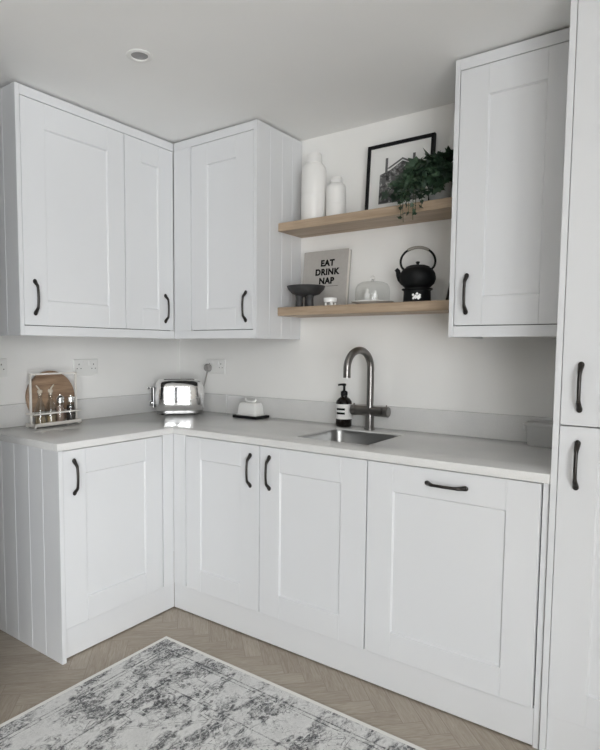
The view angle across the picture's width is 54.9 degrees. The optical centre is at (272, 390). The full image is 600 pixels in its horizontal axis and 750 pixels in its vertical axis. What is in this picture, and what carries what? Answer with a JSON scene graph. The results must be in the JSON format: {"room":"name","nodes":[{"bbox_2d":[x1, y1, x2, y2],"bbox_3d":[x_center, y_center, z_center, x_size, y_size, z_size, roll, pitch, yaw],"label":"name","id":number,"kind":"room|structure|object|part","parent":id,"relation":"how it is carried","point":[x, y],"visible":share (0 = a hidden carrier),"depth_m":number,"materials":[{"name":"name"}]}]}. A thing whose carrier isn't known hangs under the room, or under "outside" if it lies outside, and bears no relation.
{"room":"kitchen","nodes":[
{"label":"kitchen","id":0,"kind":"room"},
{"bbox_2d":[0,170,179,504],"bbox_3d":[-1.119,-0.117,2.953,0.150,2.325,1.620,4,5,36],"label":"wall","id":1,"kind":"structure","parent":0,"point":[126,366],"depth_m":3.06,"materials":[{"name":"paint"}]},
{"bbox_2d":[0,359,6,376],"bbox_3d":[-1.274,-0.100,2.609,0.012,0.086,0.146,4,5,36],"label":"wall socket","id":2,"kind":"object","parent":1,"relation":"attached to","point":[3,362],"visible":1,"depth_m":2.65,"materials":[{"name":"white plastic"}]},
{"bbox_2d":[73,359,97,375],"bbox_3d":[-0.975,-0.120,3.010,0.012,0.086,0.146,4,5,36],"label":"wall socket","id":3,"kind":"object","parent":1,"relation":"attached to","point":[83,367],"visible":0.96,"depth_m":3.00,"materials":[{"name":"white plastic"}]},
{"bbox_2d":[0,81,173,338],"bbox_3d":[-0.896,-0.755,2.752,0.377,1.001,0.856,4,5,36],"label":"upper cabinet","id":4,"kind":"object","parent":1,"relation":"attached to","point":[86,197],"visible":1,"depth_m":2.56,"materials":[{"name":"grey wood"}]},
{"bbox_3d":[-1.159,-0.733,2.426,0.344,1.001,0.018,4,5,36],"label":"panel","id":5,"kind":"part","parent":4,"relation":"part of","materials":[{"name":"paint"}]},
{"bbox_3d":[-0.977,-0.386,2.385,0.035,0.151,0.018,4,5,36],"label":"handle","id":6,"kind":"part","parent":4,"relation":"part of","materials":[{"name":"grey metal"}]},
{"bbox_3d":[-0.869,-0.740,2.547,0.021,0.915,0.517,4,5,36],"label":"door","id":7,"kind":"part","parent":4,"relation":"part of","materials":[{"name":"paint"}]},
{"bbox_3d":[-0.771,-1.228,2.638,0.021,0.040,0.837,4,5,36],"label":"cornice","id":8,"kind":"part","parent":4,"relation":"part of","materials":[{"name":"paint"}]},
{"bbox_3d":[-0.777,-0.270,2.708,0.021,0.040,0.837,4,5,36],"label":"rail","id":9,"kind":"part","parent":4,"relation":"part of","materials":[{"name":"paint"}]},
{"bbox_3d":[-0.619,-0.763,2.882,0.021,0.915,0.310,4,5,36],"label":"door","id":10,"kind":"part","parent":4,"relation":"part of","materials":[{"name":"paint"}]},
{"bbox_3d":[-0.544,-0.421,2.967,0.035,0.151,0.018,4,5,36],"label":"handle","id":11,"kind":"part","parent":4,"relation":"part of","materials":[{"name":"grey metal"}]},
{"bbox_2d":[233,414,268,419],"bbox_3d":[-0.118,0.140,3.123,0.166,0.014,0.116,4,5,36],"label":"tray","id":12,"kind":"object","parent":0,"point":[247,416],"depth_m":3.08,"materials":[{"name":"black"}]},
{"bbox_2d":[0,597,538,749],"bbox_3d":[-0.888,1.353,-0.354,4.600,0.120,7.100,4,5,36],"label":"floor","id":13,"kind":"structure","parent":0,"point":[29,677],"depth_m":2.22,"materials":[{"name":"brown wood"}]},
{"bbox_2d":[0,434,173,664],"bbox_3d":[-0.877,0.638,2.691,0.618,0.861,0.627,4,5,36],"label":"base cabinet","id":14,"kind":"object","parent":13,"relation":"on","point":[86,533],"depth_m":2.45,"materials":[{"name":"grey wood"}]},
{"bbox_3d":[-1.069,0.654,2.455,0.592,0.861,0.018,4,5,36],"label":"panel","id":15,"kind":"part","parent":14,"relation":"part of","materials":[{"name":"paint"}]},
{"bbox_3d":[-0.785,0.348,2.301,0.035,0.151,0.018,4,5,36],"label":"handle","id":16,"kind":"part","parent":14,"relation":"part of","materials":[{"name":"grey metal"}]},
{"bbox_3d":[-0.682,0.588,2.504,0.021,0.725,0.522,4,5,36],"label":"door","id":17,"kind":"part","parent":14,"relation":"part of","materials":[{"name":"paint"}]},
{"bbox_3d":[-0.670,1.012,2.574,0.018,0.124,0.608,4,5,36],"label":"plinth","id":18,"kind":"part","parent":14,"relation":"part of","materials":[{"name":"white wood"}]},
{"bbox_2d":[0,636,425,749],"bbox_3d":[-0.267,1.166,1.370,1.700,0.009,1.620,4,5,36],"label":"rug","id":19,"kind":"object","parent":13,"relation":"on","point":[168,694],"visible":1,"depth_m":1.98,"materials":[{"name":"grey fabric"}]},
{"bbox_2d":[173,434,260,611],"bbox_3d":[-0.095,0.566,2.840,0.519,0.730,0.642,4,5,36],"label":"base cabinet","id":20,"kind":"object","parent":13,"relation":"on","point":[217,482],"visible":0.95,"depth_m":2.60,"materials":[{"name":"grey wood"}]},
{"bbox_3d":[-0.104,0.343,2.452,0.018,0.151,0.035,4,5,36],"label":"handle","id":21,"kind":"part","parent":20,"relation":"part of","materials":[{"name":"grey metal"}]},
{"bbox_2d":[0,393,552,483],"bbox_3d":[-0.050,0.163,2.415,2.232,0.137,1.236,4,5,36],"label":"countertop","id":22,"kind":"structure","parent":20,"relation":"on","point":[487,444],"depth_m":2.53,"materials":[{"name":"grey stone"}]},
{"bbox_2d":[25,371,74,417],"bbox_3d":[-1.085,0.033,2.817,0.040,0.258,0.258,4,5,36],"label":"chopping board","id":23,"kind":"object","parent":22,"relation":"on","point":[63,386],"visible":0.51,"depth_m":2.80,"materials":[{"name":"brown wood"}]},
{"bbox_2d":[25,372,81,428],"bbox_3d":[-1.048,0.041,2.761,0.067,0.252,0.265,3,5,32],"label":"rack","id":24,"kind":"object","parent":22,"relation":"on","point":[28,425],"visible":0.95,"depth_m":2.72,"materials":[{"name":"beige metal"}]},
{"bbox_2d":[34,385,45,423],"bbox_3d":[-1.089,0.068,2.696,0.055,0.188,0.055,4,5,36],"label":"oil bottle","id":25,"kind":"object","parent":24,"relation":"in","point":[38,419],"visible":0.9,"depth_m":2.68,"materials":[{"name":"clear glass"}]},
{"bbox_2d":[46,384,55,422],"bbox_3d":[-1.059,0.065,2.746,0.055,0.188,0.055,4,5,36],"label":"oil bottle","id":26,"kind":"object","parent":24,"relation":"in","point":[49,418],"visible":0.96,"depth_m":2.73,"materials":[{"name":"clear glass"}]},
{"bbox_3d":[-1.048,0.104,2.766,0.067,0.007,0.265,3,5,32],"label":"guard rail","id":27,"kind":"part","parent":24,"relation":"part of","materials":[{"name":"beige metal"}]},
{"bbox_2d":[26,418,81,427],"bbox_3d":[-1.049,0.155,2.770,0.067,0.016,0.265,3,5,32],"label":"tray","id":28,"kind":"object","parent":24,"relation":"on","point":[28,425],"depth_m":2.72,"materials":[{"name":"beige metal"}]},
{"bbox_2d":[55,394,64,420],"bbox_3d":[-1.031,0.086,2.792,0.047,0.139,0.047,4,5,36],"label":"shaker","id":29,"kind":"object","parent":24,"relation":"on","point":[59,399],"visible":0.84,"depth_m":2.78,"materials":[{"name":"clear glass"}]},
{"bbox_2d":[66,395,75,419],"bbox_3d":[-0.998,0.087,2.846,0.047,0.130,0.047,4,5,36],"label":"shaker","id":30,"kind":"object","parent":24,"relation":"on","point":[70,415],"visible":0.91,"depth_m":2.83,"materials":[{"name":"clear glass"}]},
{"bbox_2d":[147,379,203,414],"bbox_3d":[-0.555,0.034,3.299,0.322,0.195,0.180,-1,4,-12],"label":"toaster","id":31,"kind":"object","parent":22,"relation":"on","point":[168,396],"visible":1,"depth_m":3.22,"materials":[{"name":"silver metal"}]},
{"bbox_3d":[-0.678,0.037,3.272,0.010,0.120,0.100,-1,4,-12],"label":"plate","id":32,"kind":"part","parent":31,"relation":"part of","materials":[{"name":"silver metal"}]},
{"bbox_3d":[-0.537,0.116,3.309,0.260,0.017,0.176,-1,4,-12],"label":"trim","id":33,"kind":"part","parent":31,"relation":"part of","materials":[{"name":"silver metal"}]},
{"bbox_2d":[233,398,268,419],"bbox_3d":[-0.117,0.095,3.120,0.166,0.105,0.116,4,5,36],"label":"butter dish","id":34,"kind":"object","parent":22,"relation":"on","point":[248,409],"visible":1,"depth_m":3.08,"materials":[{"name":"white ceramic"}]},
{"bbox_3d":[-0.119,0.099,3.119,0.140,0.069,0.092,4,5,36],"label":"lid","id":35,"kind":"part","parent":34,"relation":"part of","materials":[{"name":"white ceramic"}]},
{"bbox_2d":[336,383,351,426],"bbox_3d":[0.345,0.070,2.791,0.078,0.209,0.078,4,5,36],"label":"soap bottle","id":36,"kind":"object","parent":22,"relation":"on","point":[343,416],"visible":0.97,"depth_m":2.76,"materials":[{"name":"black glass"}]},
{"bbox_2d":[303,430,397,444],"bbox_3d":[0.337,0.284,2.507,0.336,0.164,0.336,4,5,36],"label":"sink","id":37,"kind":"object","parent":22,"relation":"in","point":[355,437],"visible":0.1,"depth_m":2.65,"materials":[{"name":"silver metal"}]},
{"bbox_2d":[343,347,390,429],"bbox_3d":[0.410,-0.006,2.630,0.191,0.385,0.205,4,5,36],"label":"tap","id":38,"kind":"object","parent":22,"relation":"on","point":[369,410],"visible":1,"depth_m":2.67,"materials":[{"name":"grey metal"}]},
{"bbox_3d":[0.389,0.092,2.748,0.026,0.049,0.049,4,5,36],"label":"control knob","id":39,"kind":"part","parent":38,"relation":"part of","materials":[{"name":"grey metal"}]},
{"bbox_3d":[0.394,-0.056,2.633,0.199,0.285,0.033,-3,6,-41],"label":"spout","id":40,"kind":"part","parent":38,"relation":"part of","materials":[{"name":"grey metal"}]},
{"bbox_3d":[0.522,0.100,2.650,0.026,0.049,0.049,4,5,36],"label":"control knob","id":41,"kind":"part","parent":38,"relation":"part of","materials":[{"name":"grey metal"}]},
{"bbox_2d":[523,420,552,447],"bbox_3d":[1.085,0.172,2.252,0.198,0.094,0.098,4,5,36],"label":"tub","id":42,"kind":"object","parent":22,"relation":"on","point":[539,433],"visible":0.53,"depth_m":2.24,"materials":[{"name":"white plastic"}]},
{"bbox_3d":[1.089,0.134,2.246,0.188,0.016,0.098,4,5,36],"label":"lid","id":43,"kind":"part","parent":42,"relation":"part of","materials":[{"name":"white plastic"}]},
{"bbox_2d":[259,446,368,648],"bbox_3d":[0.316,0.592,2.534,0.503,0.730,0.642,4,5,36],"label":"base cabinet","id":44,"kind":"object","parent":13,"relation":"on","point":[313,506],"visible":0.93,"depth_m":2.29,"materials":[{"name":"grey wood"}]},
{"bbox_3d":[-0.022,0.346,2.391,0.018,0.151,0.035,4,5,36],"label":"handle","id":45,"kind":"part","parent":44,"relation":"part of","materials":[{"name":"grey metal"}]},
{"bbox_2d":[174,583,533,744],"bbox_3d":[0.181,1.035,2.333,1.634,0.124,0.018,4,5,36],"label":"plinth","id":46,"kind":"object","parent":13,"relation":"on","point":[511,719],"visible":0.86,"depth_m":2.18,"materials":[{"name":"paint"}]},
{"bbox_2d":[365,460,549,748],"bbox_3d":[0.766,0.685,2.205,0.616,0.862,0.642,4,5,36],"label":"base cabinet","id":47,"kind":"object","parent":13,"relation":"on","point":[456,562],"visible":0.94,"depth_m":1.95,"materials":[{"name":"grey wood"}]},
{"bbox_3d":[0.580,0.324,1.941,0.151,0.018,0.035,4,5,36],"label":"handle","id":48,"kind":"part","parent":47,"relation":"part of","materials":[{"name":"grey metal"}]},
{"bbox_3d":[1.015,0.699,2.040,0.018,0.862,0.583,4,5,36],"label":"panel","id":49,"kind":"part","parent":47,"relation":"part of","materials":[{"name":"paint"}]},
{"bbox_2d":[539,0,599,749],"bbox_3d":[1.278,-0.010,1.778,0.638,2.316,0.644,4,5,36],"label":"tall cabinet","id":50,"kind":"object","parent":13,"relation":"on","point":[570,692],"visible":1,"depth_m":1.71,"materials":[{"name":"paint"}]},
{"bbox_3d":[1.039,-0.026,1.976,0.018,2.316,0.611,4,5,36],"label":"panel","id":51,"kind":"part","parent":50,"relation":"part of","materials":[{"name":"paint"}]},
{"bbox_3d":[1.111,1.092,1.644,0.601,0.124,0.018,4,5,36],"label":"plinth panel","id":52,"kind":"part","parent":50,"relation":"part of","materials":[{"name":"paint"}]},
{"bbox_3d":[1.107,0.574,1.598,0.597,0.910,0.021,4,5,36],"label":"door","id":53,"kind":"part","parent":50,"relation":"part of","materials":[{"name":"paint"}]},
{"bbox_3d":[0.895,0.223,1.699,0.018,0.151,0.035,4,5,36],"label":"handle","id":54,"kind":"part","parent":50,"relation":"part of","materials":[{"name":"grey metal"}]},
{"bbox_3d":[1.115,-0.514,1.518,0.597,1.266,0.021,4,5,36],"label":"door","id":55,"kind":"part","parent":50,"relation":"part of","materials":[{"name":"paint"}]},
{"bbox_3d":[0.896,-0.008,1.682,0.018,0.151,0.035,4,5,36],"label":"handle","id":56,"kind":"part","parent":50,"relation":"part of","materials":[{"name":"grey metal"}]},
{"bbox_2d":[0,0,570,169],"bbox_3d":[-0.871,-1.085,-0.533,4.600,0.120,7.100,4,5,36],"label":"ceiling","id":57,"kind":"structure","parent":0,"point":[304,69],"depth_m":2.07,"materials":[{"name":"paint"}]},
{"bbox_2d":[126,49,152,62],"bbox_3d":[-0.482,-1.211,2.087,0.095,0.006,0.095,4,5,36],"label":"recessed light","id":58,"kind":"object","parent":57,"relation":"in","point":[136,55],"visible":1,"depth_m":2.08,"materials":[{"name":"white plastic"}]},
{"bbox_2d":[179,103,556,417],"bbox_3d":[1.194,-0.056,2.338,4.600,2.325,0.150,4,5,36],"label":"wall","id":59,"kind":"structure","parent":0,"point":[417,364],"depth_m":2.71,"materials":[{"name":"paint"}]},
{"bbox_2d":[206,359,224,373],"bbox_3d":[-0.335,-0.140,3.370,0.146,0.086,0.012,4,5,36],"label":"wall socket","id":60,"kind":"object","parent":59,"relation":"attached to","point":[218,365],"visible":0.84,"depth_m":3.36,"materials":[{"name":"white plastic"}]},
{"bbox_2d":[203,364,211,386],"bbox_3d":[-0.404,-0.018,3.402,0.099,0.280,0.031,4,5,36],"label":"power cord","id":61,"kind":"object","parent":60,"relation":"attached to","point":[207,367],"visible":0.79,"depth_m":3.37,"materials":[{"name":"grey plastic"}]},
{"bbox_2d":[173,119,301,339],"bbox_3d":[-0.194,-0.767,2.974,0.548,1.001,0.405,4,5,36],"label":"upper cabinet","id":62,"kind":"object","parent":59,"relation":"attached to","point":[234,269],"visible":1,"depth_m":2.82,"materials":[{"name":"grey wood"}]},
{"bbox_3d":[-0.460,-0.769,2.975,0.121,0.919,0.021,4,5,36],"label":"filler panel","id":63,"kind":"part","parent":62,"relation":"part of","materials":[{"name":"paint"}]},
{"bbox_3d":[-0.293,-1.238,2.818,0.530,0.040,0.021,4,5,36],"label":"cornice","id":64,"kind":"part","parent":62,"relation":"part of","materials":[{"name":"paint"}]},
{"bbox_3d":[-0.299,-0.280,2.888,0.530,0.040,0.021,4,5,36],"label":"rail","id":65,"kind":"part","parent":62,"relation":"part of","materials":[{"name":"paint"}]},
{"bbox_3d":[-0.246,-0.756,2.816,0.402,0.915,0.021,4,5,36],"label":"door","id":66,"kind":"part","parent":62,"relation":"part of","materials":[{"name":"paint"}]},
{"bbox_3d":[-0.136,-0.398,2.725,0.018,0.151,0.035,4,5,36],"label":"handle","id":67,"kind":"part","parent":62,"relation":"part of","materials":[{"name":"grey metal"}]},
{"bbox_3d":[0.029,-0.755,2.830,0.018,1.001,0.371,4,5,36],"label":"panel","id":68,"kind":"part","parent":62,"relation":"part of","materials":[{"name":"paint"}]},
{"bbox_2d":[278,300,448,317],"bbox_3d":[0.453,-0.370,2.646,0.917,0.041,0.206,4,5,36],"label":"shelf","id":69,"kind":"object","parent":59,"relation":"attached to","point":[436,306],"visible":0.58,"depth_m":2.57,"materials":[{"name":"brown wood"}]},
{"bbox_2d":[287,284,324,306],"bbox_3d":[0.161,-0.454,2.788,0.186,0.100,0.186,4,5,36],"label":"footed bowl","id":70,"kind":"object","parent":69,"relation":"on","point":[308,291],"visible":0.94,"depth_m":2.74,"materials":[{"name":"black ceramic"}]},
{"bbox_3d":[0.129,-0.431,2.787,0.040,0.055,0.040,4,5,36],"label":"leg","id":71,"kind":"part","parent":70,"relation":"part of","materials":[{"name":"black ceramic"}]},
{"bbox_3d":[0.178,-0.429,2.763,0.040,0.055,0.040,4,5,36],"label":"leg","id":72,"kind":"part","parent":70,"relation":"part of","materials":[{"name":"black ceramic"}]},
{"bbox_2d":[303,248,351,305],"bbox_3d":[0.263,-0.548,2.853,0.255,0.285,0.061,4,5,36],"label":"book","id":73,"kind":"object","parent":69,"relation":"on","point":[331,269],"visible":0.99,"depth_m":2.82,"materials":[{"name":"grey paper"}]},
{"bbox_2d":[323,297,336,304],"bbox_3d":[0.270,-0.415,2.699,0.064,0.037,0.064,4,5,36],"label":"tealight holder","id":74,"kind":"object","parent":69,"relation":"on","point":[330,300],"visible":0.9,"depth_m":2.67,"materials":[{"name":"white ceramic"}]},
{"bbox_2d":[351,276,393,303],"bbox_3d":[0.456,-0.457,2.632,0.193,0.132,0.193,4,5,36],"label":"cake dome","id":75,"kind":"object","parent":69,"relation":"on","point":[372,278],"visible":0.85,"depth_m":2.57,"materials":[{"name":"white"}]},
{"bbox_2d":[364,289,369,299],"bbox_3d":[0.429,-0.436,2.629,0.026,0.056,0.026,4,5,36],"label":"ornament","id":76,"kind":"object","parent":75,"relation":"on","point":[366,295],"visible":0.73,"depth_m":2.62,"materials":[{"name":"white ceramic"}]},
{"bbox_3d":[0.456,-0.399,2.637,0.193,0.018,0.193,4,5,36],"label":"plate","id":77,"kind":"part","parent":75,"relation":"part of","materials":[{"name":"white ceramic"}]},
{"bbox_2d":[372,290,377,299],"bbox_3d":[0.464,-0.429,2.611,0.026,0.046,0.026,4,5,36],"label":"ornament","id":78,"kind":"object","parent":75,"relation":"on","point":[374,296],"visible":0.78,"depth_m":2.60,"materials":[{"name":"white ceramic"}]},
{"bbox_2d":[402,287,432,301],"bbox_3d":[0.628,-0.410,2.507,0.132,0.061,0.132,4,5,36],"label":"teapot warmer","id":79,"kind":"object","parent":69,"relation":"on","point":[417,293],"visible":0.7,"depth_m":2.46,"materials":[{"name":"black metal"}]},
{"bbox_2d":[395,246,435,287],"bbox_3d":[0.629,-0.533,2.498,0.155,0.185,0.155,-3,5,-36],"label":"teapot","id":80,"kind":"object","parent":79,"relation":"on","point":[418,275],"visible":0.98,"depth_m":2.45,"materials":[{"name":"black metal"}]},
{"bbox_3d":[0.559,-0.497,2.512,0.054,0.075,0.035,0,4,1],"label":"spout","id":81,"kind":"part","parent":80,"relation":"part of","materials":[{"name":"black metal"}]},
{"bbox_3d":[0.629,-0.538,2.498,0.100,0.013,0.100,4,5,36],"label":"lid","id":82,"kind":"part","parent":80,"relation":"part of","materials":[{"name":"black metal"}]},
{"bbox_3d":[0.629,-0.572,2.495,0.156,0.103,0.009,1,4,12],"label":"arch handle","id":83,"kind":"part","parent":80,"relation":"part of","materials":[{"name":"black metal"}]},
{"bbox_2d":[446,283,449,299],"bbox_3d":[0.778,-0.492,2.400,0.059,0.245,0.150,4,5,36],"label":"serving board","id":84,"kind":"object","parent":69,"relation":"on","point":[447,295],"visible":0.02,"depth_m":2.36,"materials":[{"name":"black wood"}]},
{"bbox_2d":[278,197,451,237],"bbox_3d":[0.455,-0.777,2.616,0.917,0.040,0.206,4,5,36],"label":"shelf","id":85,"kind":"object","parent":59,"relation":"attached to","point":[437,209],"visible":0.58,"depth_m":2.57,"materials":[{"name":"brown wood"}]},
{"bbox_2d":[301,152,326,219],"bbox_3d":[0.200,-0.975,2.792,0.121,0.325,0.121,4,5,36],"label":"vase","id":86,"kind":"object","parent":85,"relation":"on","point":[314,174],"visible":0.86,"depth_m":2.74,"materials":[{"name":"white ceramic"}]},
{"bbox_2d":[326,176,345,215],"bbox_3d":[0.300,-0.906,2.734,0.093,0.199,0.093,4,5,36],"label":"vase","id":87,"kind":"object","parent":85,"relation":"on","point":[336,190],"visible":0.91,"depth_m":2.70,"materials":[{"name":"white ceramic"}]},
{"bbox_2d":[365,132,435,209],"bbox_3d":[0.571,-0.962,2.601,0.322,0.330,0.044,4,5,36],"label":"picture frame","id":88,"kind":"object","parent":85,"relation":"on","point":[385,161],"visible":0.49,"depth_m":2.63,"materials":[{"name":"black"}]},
{"bbox_2d":[378,160,421,204],"bbox_3d":[0.576,-0.943,2.593,0.210,0.183,0.001,4,1,36],"label":"artwork","id":89,"kind":"object","parent":88,"relation":"attached to","point":[398,169],"depth_m":2.62},
{"bbox_2d":[380,146,452,218],"bbox_3d":[0.630,-0.856,2.400,0.321,0.315,0.197,4,5,36],"label":"ivy","id":90,"kind":"object","parent":85,"relation":"on","point":[435,172],"visible":0.98,"depth_m":2.36,"materials":[{"name":"plant"}]},
{"bbox_2d":[428,182,452,199],"bbox_3d":[0.699,-0.823,2.411,0.100,0.086,0.100,4,5,36],"label":"plant pot","id":91,"kind":"object","parent":85,"relation":"on","point":[445,192],"depth_m":2.37,"materials":[{"name":"white ceramic"}]},
{"bbox_2d":[448,27,569,338],"bbox_3d":[0.930,-0.698,2.140,0.416,1.001,0.404,4,5,36],"label":"upper cabinet","id":92,"kind":"object","parent":59,"relation":"attached to","point":[511,100],"visible":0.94,"depth_m":2.02,"materials":[{"name":"grey wood"}]},
{"bbox_3d":[0.780,-0.709,2.272,0.018,1.001,0.370,4,5,36],"label":"panel","id":93,"kind":"part","parent":92,"relation":"part of","materials":[{"name":"paint"}]},
{"bbox_3d":[0.702,-0.353,2.103,0.018,0.151,0.035,4,5,36],"label":"handle","id":94,"kind":"part","parent":92,"relation":"part of","materials":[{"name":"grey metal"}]},
{"bbox_3d":[0.840,-0.210,2.044,0.398,0.040,0.021,4,5,36],"label":"rail","id":95,"kind":"part","parent":92,"relation":"part of","materials":[{"name":"paint"}]},
{"bbox_3d":[0.847,-1.168,1.973,0.398,0.040,0.021,4,5,36],"label":"cornice","id":96,"kind":"part","parent":92,"relation":"part of","materials":[{"name":"paint"}]}
]}

